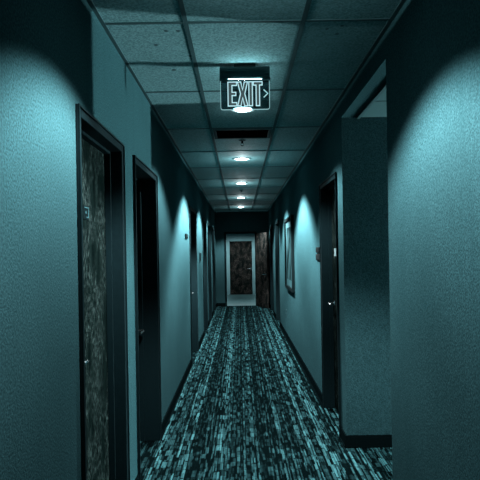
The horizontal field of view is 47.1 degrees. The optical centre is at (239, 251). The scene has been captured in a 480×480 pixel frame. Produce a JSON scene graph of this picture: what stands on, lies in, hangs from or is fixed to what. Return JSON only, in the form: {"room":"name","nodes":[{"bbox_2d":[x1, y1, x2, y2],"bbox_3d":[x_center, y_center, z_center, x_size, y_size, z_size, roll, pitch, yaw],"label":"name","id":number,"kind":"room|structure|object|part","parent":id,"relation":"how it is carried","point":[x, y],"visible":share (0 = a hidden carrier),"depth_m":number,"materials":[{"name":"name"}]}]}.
{"room":"office corridor","nodes":[
{"label":"office corridor","id":0,"kind":"room"},
{"bbox_2d":[0,0,215,479],"bbox_3d":[-0.822,0.194,6.900,0.250,2.750,17.800,-1,0,0],"label":"wall","id":1,"kind":"structure","parent":0,"point":[56,56],"depth_m":2.11,"materials":[{"name":"paint"}]},
{"bbox_2d":[75,103,129,479],"bbox_3d":[-0.758,0.464,2.835,0.169,2.207,0.930,-1,0,0],"label":"door","id":2,"kind":"structure","parent":1,"relation":"in","point":[100,156],"depth_m":3.11,"materials":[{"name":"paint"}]},
{"bbox_3d":[-0.793,-0.202,2.835,0.004,0.070,0.100,-1,0,0],"label":"number plate","id":3,"kind":"part","parent":2,"relation":"part of","materials":[{"name":"black plastic"}]},
{"bbox_2d":[132,155,161,479],"bbox_3d":[-0.788,0.465,4.125,0.229,2.207,0.990,-1,0,0],"label":"door","id":4,"kind":"structure","parent":1,"relation":"in","point":[145,181],"depth_m":4.57,"materials":[{"name":"paint"}]},
{"bbox_2d":[135,303,216,479],"bbox_3d":[-0.666,1.516,6.900,0.018,0.100,17.800,-1,0,0],"label":"baseboard","id":5,"kind":"structure","parent":1,"relation":"attached to","point":[165,421],"depth_m":5.83,"materials":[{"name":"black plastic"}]},
{"bbox_2d":[189,206,198,363],"bbox_3d":[-0.763,0.464,8.170,0.179,2.207,1.100,-1,0,0],"label":"door","id":6,"kind":"structure","parent":1,"relation":"in","point":[192,213],"depth_m":8.67,"materials":[{"name":"paint"}]},
{"bbox_2d":[202,218,207,329],"bbox_3d":[-0.763,0.464,10.800,0.179,2.207,1.000,-1,0,0],"label":"door","id":7,"kind":"structure","parent":1,"relation":"in","point":[204,232],"depth_m":11.25,"materials":[{"name":"paint"}]},
{"bbox_2d":[207,223,211,322],"bbox_3d":[-0.763,0.464,12.450,0.179,2.207,1.000,-1,0,0],"label":"door","id":8,"kind":"structure","parent":1,"relation":"in","point":[208,224],"depth_m":12.90,"materials":[{"name":"paint"}]},
{"bbox_2d":[212,227,215,309],"bbox_3d":[-0.763,0.464,14.350,0.179,2.207,1.000,-1,0,0],"label":"door","id":9,"kind":"structure","parent":1,"relation":"in","point":[213,235],"depth_m":14.80,"materials":[{"name":"paint"}]},
{"bbox_2d":[226,233,255,294],"bbox_3d":[0.005,0.305,20.060,2.200,2.500,0.120,-1,0,0],"label":"door frame","id":10,"kind":"structure","parent":0,"point":[228,236],"depth_m":20.00,"materials":[{"name":"teal paint"}]},
{"bbox_2d":[228,240,253,294],"bbox_3d":[0.037,0.552,20.022,0.915,1.996,0.156,-1,0,0],"label":"door","id":11,"kind":"structure","parent":10,"relation":"in","point":[240,252],"depth_m":20.02,"materials":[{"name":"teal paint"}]},
{"bbox_2d":[215,210,268,302],"bbox_3d":[0.060,0.179,15.875,1.515,2.750,0.150,-1,0,0],"label":"wall","id":12,"kind":"structure","parent":0,"point":[236,220],"depth_m":15.80,"materials":[{"name":"paint"}]},
{"bbox_2d":[224,231,268,307],"bbox_3d":[0.316,0.482,15.657,1.567,2.136,0.691,-1,0,36],"label":"door","id":13,"kind":"structure","parent":12,"relation":"in","point":[261,239],"depth_m":15.40,"materials":[{"name":"paint"}]},
{"bbox_3d":[0.025,0.487,15.872,0.927,2.136,0.184,-1,0,0],"label":"frame","id":14,"kind":"part","parent":13,"relation":"part of","materials":[{"name":"paint"}]},
{"bbox_2d":[86,0,405,210],"bbox_3d":[-0.028,-1.232,6.915,1.885,0.085,18.070,-1,0,0],"label":"ceiling","id":15,"kind":"structure","parent":0,"point":[175,51],"depth_m":3.50,"materials":[{"name":"tile"}]},
{"bbox_2d":[233,157,249,160],"bbox_3d":[0.023,-1.188,7.050,0.220,0.016,0.220,-1,0,0],"label":"recessed light","id":16,"kind":"object","parent":15,"relation":"in","point":[238,158],"visible":1,"depth_m":7.01,"materials":[{"name":"white glass"}]},
{"bbox_2d":[213,128,271,138],"bbox_3d":[0.024,-1.188,5.525,0.571,0.014,0.430,-1,0,0],"label":"ceiling vent","id":17,"kind":"object","parent":15,"relation":"in","point":[238,133],"visible":1,"depth_m":5.53,"materials":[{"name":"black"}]},
{"bbox_2d":[230,110,254,112],"bbox_3d":[0.023,-1.188,4.590,0.220,0.016,0.220,-1,0,0],"label":"recessed light","id":18,"kind":"object","parent":15,"relation":"in","point":[237,111],"visible":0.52,"depth_m":4.63,"materials":[{"name":"white glass"}]},
{"bbox_2d":[219,63,269,109],"bbox_3d":[0.032,-1.051,3.520,0.324,0.282,0.090,-1,0,0],"label":"exit sign","id":19,"kind":"object","parent":15,"relation":"hanging from","point":[242,86],"visible":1,"depth_m":3.52,"materials":[{"name":"black plastic"}]},
{"bbox_3d":[0.032,-1.005,3.520,0.312,0.186,0.005,-1,0,0],"label":"sign panel","id":20,"kind":"part","parent":19,"relation":"part of","materials":[{"name":"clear plastic"}]},
{"bbox_2d":[140,294,392,479],"bbox_3d":[2.286,1.565,9.000,6.920,0.104,22.240,-1,0,0],"label":"floor","id":21,"kind":"structure","parent":0,"point":[246,408],"depth_m":5.04,"materials":[{"name":"carpet"}]},
{"bbox_2d":[357,84,386,118],"bbox_3d":[3.249,-1.123,3.670,4.665,0.072,1.320,-1,0,0],"label":"ceiling","id":22,"kind":"structure","parent":0,"point":[377,107],"depth_m":4.04,"materials":[{"name":"teal tile"}]},
{"bbox_2d":[268,0,479,479],"bbox_3d":[0.878,0.166,6.900,0.120,2.750,17.800,-1,0,0],"label":"wall","id":23,"kind":"structure","parent":0,"point":[427,59],"depth_m":2.54,"materials":[{"name":"paint"}]},
{"bbox_2d":[270,225,273,313],"bbox_3d":[0.893,0.437,14.075,0.179,2.207,1.050,-1,0,0],"label":"door","id":24,"kind":"structure","parent":23,"relation":"in","point":[271,226],"depth_m":14.55,"materials":[{"name":"paint"}]},
{"bbox_2d":[275,220,279,319],"bbox_3d":[0.893,0.437,11.925,0.179,2.207,1.050,-1,0,0],"label":"door","id":25,"kind":"structure","parent":23,"relation":"in","point":[277,264],"depth_m":12.40,"materials":[{"name":"paint"}]},
{"bbox_2d":[284,215,294,292],"bbox_3d":[0.794,0.027,8.900,0.041,1.170,1.300,-1,0,0],"label":"framed picture","id":26,"kind":"object","parent":23,"relation":"attached to","point":[289,221],"visible":1,"depth_m":8.78,"materials":[{"name":"black paper"}]},
{"bbox_2d":[286,226,291,280],"bbox_3d":[0.796,0.027,8.900,0.002,0.850,0.980,-1,0,0],"label":"print","id":27,"kind":"object","parent":26,"relation":"attached to","point":[288,228],"depth_m":8.96},
{"bbox_2d":[319,172,340,436],"bbox_3d":[0.890,0.437,5.015,0.174,2.207,0.930,-1,0,0],"label":"door","id":28,"kind":"structure","parent":23,"relation":"in","point":[328,192],"depth_m":5.42,"materials":[{"name":"paint"}]},
{"bbox_2d":[269,303,391,447],"bbox_3d":[3.223,1.452,6.900,4.803,0.100,17.800,-1,0,0],"label":"baseboard","id":29,"kind":"structure","parent":23,"relation":"attached to","point":[348,441],"depth_m":4.32,"materials":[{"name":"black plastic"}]},
{"bbox_2d":[357,117,391,434],"bbox_3d":[3.270,0.126,4.390,4.665,2.750,0.120,-1,0,0],"label":"wall","id":30,"kind":"structure","parent":0,"point":[372,167],"depth_m":4.33,"materials":[{"name":"paint"}]}
]}

